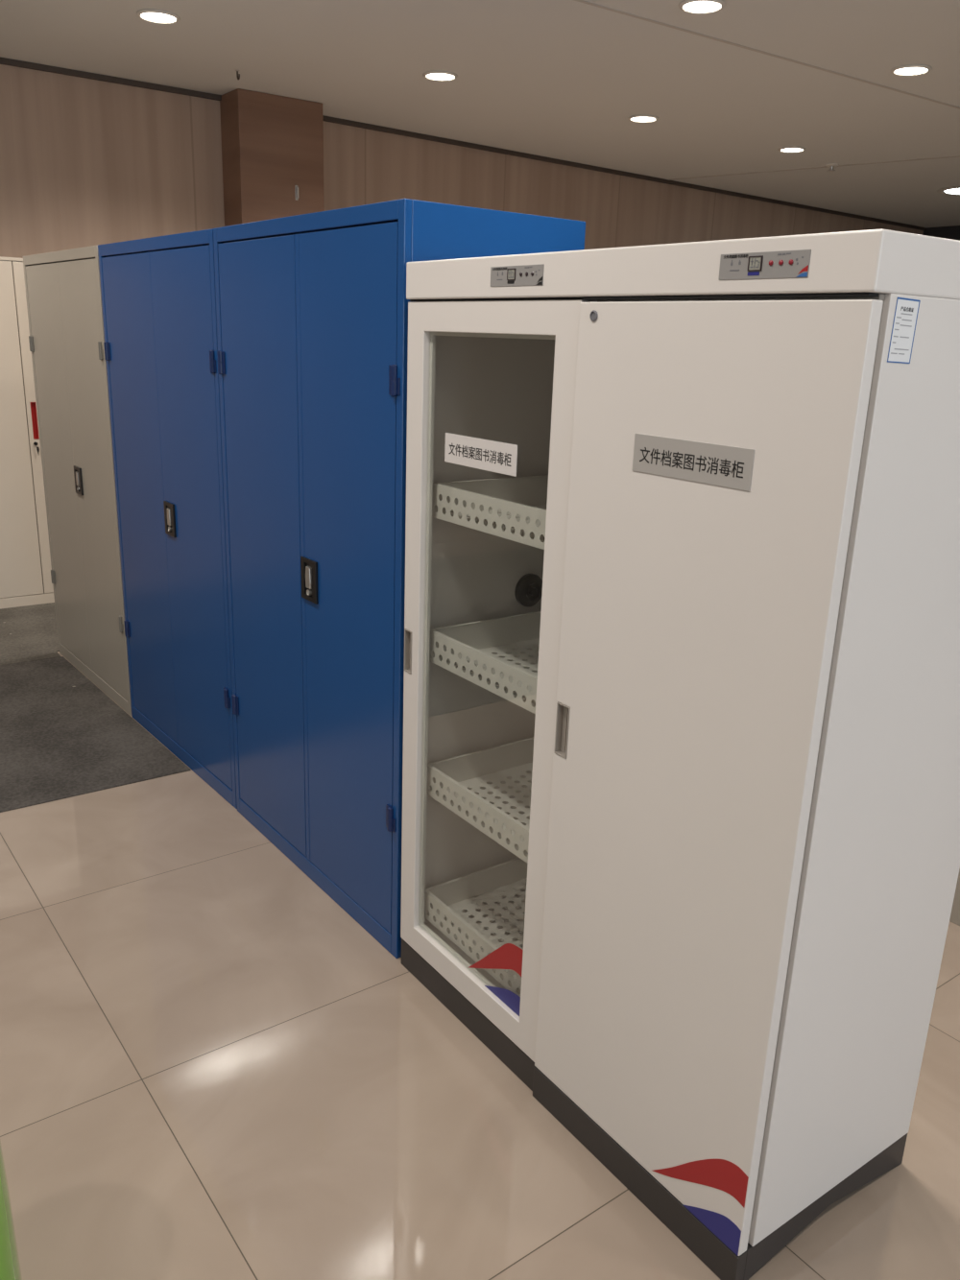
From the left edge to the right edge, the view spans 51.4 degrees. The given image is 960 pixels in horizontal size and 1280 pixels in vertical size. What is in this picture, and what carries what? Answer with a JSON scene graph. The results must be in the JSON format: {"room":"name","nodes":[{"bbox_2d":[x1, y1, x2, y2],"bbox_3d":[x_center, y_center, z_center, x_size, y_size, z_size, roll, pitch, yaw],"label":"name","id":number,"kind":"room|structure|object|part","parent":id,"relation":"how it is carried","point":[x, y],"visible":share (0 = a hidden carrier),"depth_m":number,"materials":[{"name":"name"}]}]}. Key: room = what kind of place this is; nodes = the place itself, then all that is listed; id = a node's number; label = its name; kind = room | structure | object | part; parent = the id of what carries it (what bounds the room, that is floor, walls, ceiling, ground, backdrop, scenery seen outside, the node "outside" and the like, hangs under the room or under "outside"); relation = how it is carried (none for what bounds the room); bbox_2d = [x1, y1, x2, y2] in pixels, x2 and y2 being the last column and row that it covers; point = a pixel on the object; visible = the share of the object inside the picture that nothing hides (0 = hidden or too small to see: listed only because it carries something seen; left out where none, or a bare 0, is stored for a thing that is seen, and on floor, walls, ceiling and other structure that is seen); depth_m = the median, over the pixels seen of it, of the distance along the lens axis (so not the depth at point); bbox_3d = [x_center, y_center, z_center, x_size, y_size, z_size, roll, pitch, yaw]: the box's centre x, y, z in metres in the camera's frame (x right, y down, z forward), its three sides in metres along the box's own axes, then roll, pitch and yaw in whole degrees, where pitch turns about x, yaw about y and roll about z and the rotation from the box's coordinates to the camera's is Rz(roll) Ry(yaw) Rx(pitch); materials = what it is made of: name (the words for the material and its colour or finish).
{"room":"furniture showroom","nodes":[
{"label":"furniture showroom","id":0,"kind":"room"},
{"bbox_2d":[0,64,923,258],"bbox_3d":[-1.436,-2.036,6.905,15.750,2.850,0.770,-10,21,-34],"label":"wall","id":1,"kind":"structure","parent":0,"point":[84,162],"depth_m":5.96,"materials":[{"name":"beige wood"}]},
{"bbox_2d":[219,88,324,226],"bbox_3d":[-1.320,-1.886,6.427,0.543,2.849,0.360,-10,21,-34],"label":"column","id":2,"kind":"structure","parent":1,"relation":"attached to","point":[272,145],"depth_m":5.95,"materials":[{"name":"brown wood"}]},
{"bbox_2d":[295,185,298,200],"bbox_3d":[-1.109,-2.718,6.063,0.018,0.085,0.022,-10,21,-34],"label":"wall fitting","id":3,"kind":"object","parent":2,"relation":"attached to","point":[296,187],"visible":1,"depth_m":6.06,"materials":[{"name":"silver metal"}]},
{"bbox_2d":[0,57,925,230],"bbox_3d":[-1.240,-3.322,6.304,15.761,0.027,0.289,-11,21,-36],"label":"trim","id":4,"kind":"structure","parent":1,"relation":"attached to","point":[3,60],"depth_m":6.95,"materials":[{"name":"brown"}]},
{"bbox_2d":[573,0,959,180],"bbox_3d":[1.469,-2.201,2.875,7.829,0.013,8.915,16,22,38],"label":"trim","id":5,"kind":"structure","parent":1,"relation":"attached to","point":[580,1],"depth_m":4.94,"materials":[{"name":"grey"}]},
{"bbox_2d":[0,651,959,1279],"bbox_3d":[1.486,0.552,3.721,18.500,0.050,13.000,-10,21,-35],"label":"floor","id":6,"kind":"structure","parent":0,"point":[210,1069],"depth_m":2.07,"materials":[{"name":"beige tile"}]},
{"bbox_2d":[0,1140,22,1279],"bbox_3d":[-0.873,0.853,1.520,0.280,0.497,0.280,-10,21,-34],"label":"waste bin","id":7,"kind":"object","parent":6,"relation":"on","point":[10,1267],"visible":1,"depth_m":1.56,"materials":[{"name":"green plastic"}]},
{"bbox_2d":[0,256,54,608],"bbox_3d":[-2.554,-1.137,5.552,0.900,1.842,0.450,-10,21,-34],"label":"filing cabinet","id":8,"kind":"object","parent":6,"relation":"on","point":[25,557],"visible":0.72,"depth_m":5.40,"materials":[{"name":"beige metal"}]},
{"bbox_3d":[-2.405,-1.185,5.391,0.026,0.195,0.015,-10,21,-34],"label":"recessed handle","id":9,"kind":"part","parent":8,"relation":"part of","materials":[{"name":"red plastic"}]},
{"bbox_2d":[0,602,60,664],"bbox_3d":[-3.486,0.159,4.346,5.900,0.004,1.022,-10,21,-34],"label":"carpet","id":10,"kind":"object","parent":6,"relation":"on","point":[27,632],"visible":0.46,"depth_m":5.10,"materials":[{"name":"grey carpet"}]},
{"bbox_2d":[22,245,131,715],"bbox_3d":[-1.508,-0.710,4.342,0.512,1.800,0.996,-11,21,-36],"label":"storage cabinet","id":11,"kind":"object","parent":6,"relation":"on","point":[63,295],"visible":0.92,"depth_m":4.13,"materials":[{"name":"grey metal"}]},
{"bbox_3d":[-1.837,-0.740,4.376,0.015,1.699,0.468,-11,21,-36],"label":"door","id":12,"kind":"part","parent":11,"relation":"part of","materials":[{"name":"beige metal"}]},
{"bbox_3d":[-1.670,-0.670,4.148,0.008,0.058,0.028,-11,21,-36],"label":"handle lever","id":13,"kind":"part","parent":11,"relation":"part of","materials":[{"name":"silver metal"}]},
{"bbox_3d":[-1.552,-0.623,4.024,0.015,1.699,0.468,-11,21,-36],"label":"door","id":14,"kind":"part","parent":11,"relation":"part of","materials":[{"name":"beige metal"}]},
{"bbox_2d":[0,656,190,812],"bbox_3d":[-3.316,0.591,2.946,4.473,0.004,1.555,-10,21,-34],"label":"carpet","id":15,"kind":"object","parent":6,"relation":"on","point":[61,736],"visible":1,"depth_m":3.81,"materials":[{"name":"grey carpet"}]},
{"bbox_2d":[97,228,237,808],"bbox_3d":[-0.892,-0.457,3.584,0.512,1.800,0.996,-11,21,-36],"label":"storage cabinet","id":16,"kind":"object","parent":6,"relation":"on","point":[158,295],"visible":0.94,"depth_m":3.37,"materials":[{"name":"blue metal"}]},
{"bbox_3d":[-1.222,-0.487,3.618,0.015,1.699,0.468,-11,21,-36],"label":"door","id":17,"kind":"part","parent":16,"relation":"part of","materials":[{"name":"blue metal"}]},
{"bbox_3d":[-1.055,-0.418,3.391,0.008,0.058,0.028,-11,21,-36],"label":"handle lever","id":18,"kind":"part","parent":16,"relation":"part of","materials":[{"name":"silver metal"}]},
{"bbox_3d":[-0.936,-0.370,3.266,0.015,1.699,0.468,-11,21,-36],"label":"door","id":19,"kind":"part","parent":16,"relation":"part of","materials":[{"name":"blue metal"}]},
{"bbox_2d":[213,198,585,958],"bbox_3d":[-0.285,-0.203,2.820,0.512,1.800,0.996,-10,21,-35],"label":"storage cabinet","id":20,"kind":"object","parent":6,"relation":"on","point":[312,308],"visible":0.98,"depth_m":2.55,"materials":[{"name":"blue metal"}]},
{"bbox_3d":[-0.615,-0.235,2.860,0.015,1.699,0.465,-10,21,-35],"label":"door","id":21,"kind":"part","parent":20,"relation":"part of","materials":[{"name":"blue metal"}]},
{"bbox_3d":[-0.451,-0.165,2.629,0.008,0.058,0.028,-10,21,-35],"label":"handle lever","id":22,"kind":"part","parent":20,"relation":"part of","materials":[{"name":"silver metal"}]},
{"bbox_3d":[-0.334,-0.116,2.501,0.016,1.699,0.465,-10,21,-35],"label":"door","id":23,"kind":"part","parent":20,"relation":"part of","materials":[{"name":"blue metal"}]},
{"bbox_2d":[400,229,959,1279],"bbox_3d":[0.340,0.130,2.011,0.500,1.676,1.099,-10,21,-34],"label":"tall cabinet","id":24,"kind":"object","parent":6,"relation":"on","point":[679,839],"visible":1,"depth_m":1.66,"materials":[{"name":"beige metal"}]},
{"bbox_3d":[-0.159,0.025,2.289,0.017,0.101,0.032,-10,21,-34],"label":"pull handle","id":25,"kind":"part","parent":24,"relation":"part of","materials":[{"name":"beige metal"}]},
{"bbox_2d":[424,857,526,996],"bbox_3d":[0.170,0.687,2.403,0.411,0.074,0.497,-10,21,-34],"label":"tray","id":26,"kind":"object","parent":24,"relation":"on","point":[448,899],"depth_m":2.49,"materials":[{"name":"white metal"}]},
{"bbox_2d":[426,736,533,862],"bbox_3d":[0.181,0.364,2.305,0.411,0.074,0.497,-10,21,-34],"label":"tray","id":27,"kind":"object","parent":24,"relation":"on","point":[448,780],"depth_m":2.37,"materials":[{"name":"white metal"}]},
{"bbox_3d":[-0.002,-0.368,1.970,0.001,0.059,0.243,-10,21,-34],"label":"name plate","id":28,"kind":"part","parent":24,"relation":"part of","materials":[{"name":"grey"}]},
{"bbox_2d":[428,611,540,713],"bbox_3d":[0.192,0.045,2.208,0.411,0.074,0.497,-10,21,-34],"label":"tray","id":29,"kind":"object","parent":24,"relation":"on","point":[475,643],"depth_m":2.26,"materials":[{"name":"white metal"}]},
{"bbox_2d":[431,474,547,549],"bbox_3d":[0.203,-0.273,2.111,0.411,0.074,0.497,-10,21,-34],"label":"tray","id":30,"kind":"object","parent":24,"relation":"on","point":[462,503],"depth_m":2.11,"materials":[{"name":"white metal"}]},
{"bbox_3d":[-0.008,0.092,2.094,0.020,1.522,0.548,-10,21,-34],"label":"glass door","id":31,"kind":"part","parent":24,"relation":"part of","materials":[{"name":"clear glass"}]},
{"bbox_3d":[0.056,-0.652,1.781,0.002,0.019,0.023,-10,21,-34],"label":"display frame","id":32,"kind":"part","parent":24,"relation":"part of","materials":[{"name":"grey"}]},
{"bbox_3d":[0.064,-0.647,1.773,0.001,0.034,0.153,-10,21,-34],"label":"control panel","id":33,"kind":"part","parent":24,"relation":"part of","materials":[{"name":"grey"}]},
{"bbox_3d":[0.158,0.167,1.858,0.017,0.102,0.033,-10,21,-34],"label":"pull handle","id":34,"kind":"part","parent":24,"relation":"part of","materials":[{"name":"beige metal"}]},
{"bbox_3d":[0.316,-0.271,1.506,0.001,0.059,0.239,-10,21,-34],"label":"name plate","id":35,"kind":"part","parent":24,"relation":"part of","materials":[{"name":"silver metal"}]},
{"bbox_3d":[0.308,0.235,1.667,0.022,1.518,0.548,-10,21,-34],"label":"solid door","id":36,"kind":"part","parent":24,"relation":"part of","materials":[{"name":"white metal"}]},
{"bbox_3d":[0.374,-0.512,1.358,0.002,0.019,0.023,-10,21,-34],"label":"display frame","id":37,"kind":"part","parent":24,"relation":"part of","materials":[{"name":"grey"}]},
{"bbox_3d":[0.382,-0.507,1.350,0.001,0.034,0.151,-10,21,-34],"label":"control panel","id":38,"kind":"part","parent":24,"relation":"part of","materials":[{"name":"grey"}]},
{"bbox_2d":[948,868,959,925],"bbox_3d":[1.326,-0.119,2.970,0.432,1.660,0.900,-10,21,-34],"label":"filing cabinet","id":39,"kind":"object","parent":6,"relation":"on","point":[954,918],"visible":0.02,"depth_m":2.80,"materials":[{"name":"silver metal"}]},
{"bbox_2d":[0,0,959,227],"bbox_3d":[1.921,-2.305,3.108,17.000,0.100,12.200,-10,21,-34],"label":"ceiling","id":40,"kind":"structure","parent":0,"point":[563,80],"depth_m":5.17,"materials":[{"name":"paint"}]},
{"bbox_2d":[136,9,180,23],"bbox_3d":[-1.428,-2.765,4.434,0.188,0.015,0.188,-10,21,-34],"label":"recessed light","id":41,"kind":"object","parent":40,"relation":"in","point":[153,15],"visible":1,"depth_m":4.41,"materials":[{"name":"white plastic"}]},
{"bbox_2d":[235,70,239,80],"bbox_3d":[-1.291,-3.014,5.326,0.024,0.050,0.040,-10,21,-34],"label":"ceiling hook","id":42,"kind":"object","parent":40,"relation":"attached to","point":[237,74],"visible":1,"depth_m":5.32,"materials":[{"name":"grey metal"}]},
{"bbox_2d":[422,71,457,80],"bbox_3d":[-0.210,-2.980,5.280,0.188,0.015,0.188,-10,21,-34],"label":"recessed light","id":43,"kind":"object","parent":40,"relation":"in","point":[431,75],"visible":1,"depth_m":5.25,"materials":[{"name":"white plastic"}]},
{"bbox_2d":[627,115,658,122],"bbox_3d":[1.002,-3.193,6.121,0.188,0.015,0.188,-10,21,-34],"label":"recessed light","id":44,"kind":"object","parent":40,"relation":"in","point":[635,118],"visible":1,"depth_m":6.09,"materials":[{"name":"white plastic"}]},
{"bbox_2d":[678,0,725,13],"bbox_3d":[0.898,-2.564,4.040,0.188,0.015,0.188,-10,21,-34],"label":"recessed light","id":45,"kind":"object","parent":40,"relation":"in","point":[688,6],"visible":1,"depth_m":4.03,"materials":[{"name":"white plastic"}]},
{"bbox_2d":[778,146,805,152],"bbox_3d":[2.161,-3.394,6.916,0.188,0.015,0.188,-10,21,-34],"label":"recessed light","id":46,"kind":"object","parent":40,"relation":"in","point":[784,149],"visible":1,"depth_m":6.88,"materials":[{"name":"white plastic"}]},
{"bbox_2d":[824,163,838,171],"bbox_3d":[2.625,-3.527,7.454,0.100,0.044,0.100,-10,21,-34],"label":"sprinkler","id":47,"kind":"object","parent":40,"relation":"attached to","point":[831,165],"visible":1,"depth_m":7.44,"materials":[{"name":"white metal"}]},
{"bbox_2d":[890,64,931,75],"bbox_3d":[2.098,-2.771,4.861,0.188,0.015,0.188,-10,21,-34],"label":"recessed light","id":48,"kind":"object","parent":40,"relation":"in","point":[910,69],"visible":1,"depth_m":4.83,"materials":[{"name":"white plastic"}]},
{"bbox_2d":[936,186,959,195],"bbox_3d":[4.141,-3.775,8.396,0.550,0.015,0.550,-10,21,-34],"label":"recessed light","id":49,"kind":"object","parent":40,"relation":"in","point":[955,190],"visible":1,"depth_m":8.42,"materials":[{"name":"white"}]},
{"bbox_2d":[922,225,959,240],"bbox_3d":[8.088,-1.829,7.324,0.150,2.850,11.300,-10,21,-34],"label":"wall","id":50,"kind":"structure","parent":0,"point":[952,232],"depth_m":10.88,"materials":[{"name":"grey"}]}
]}

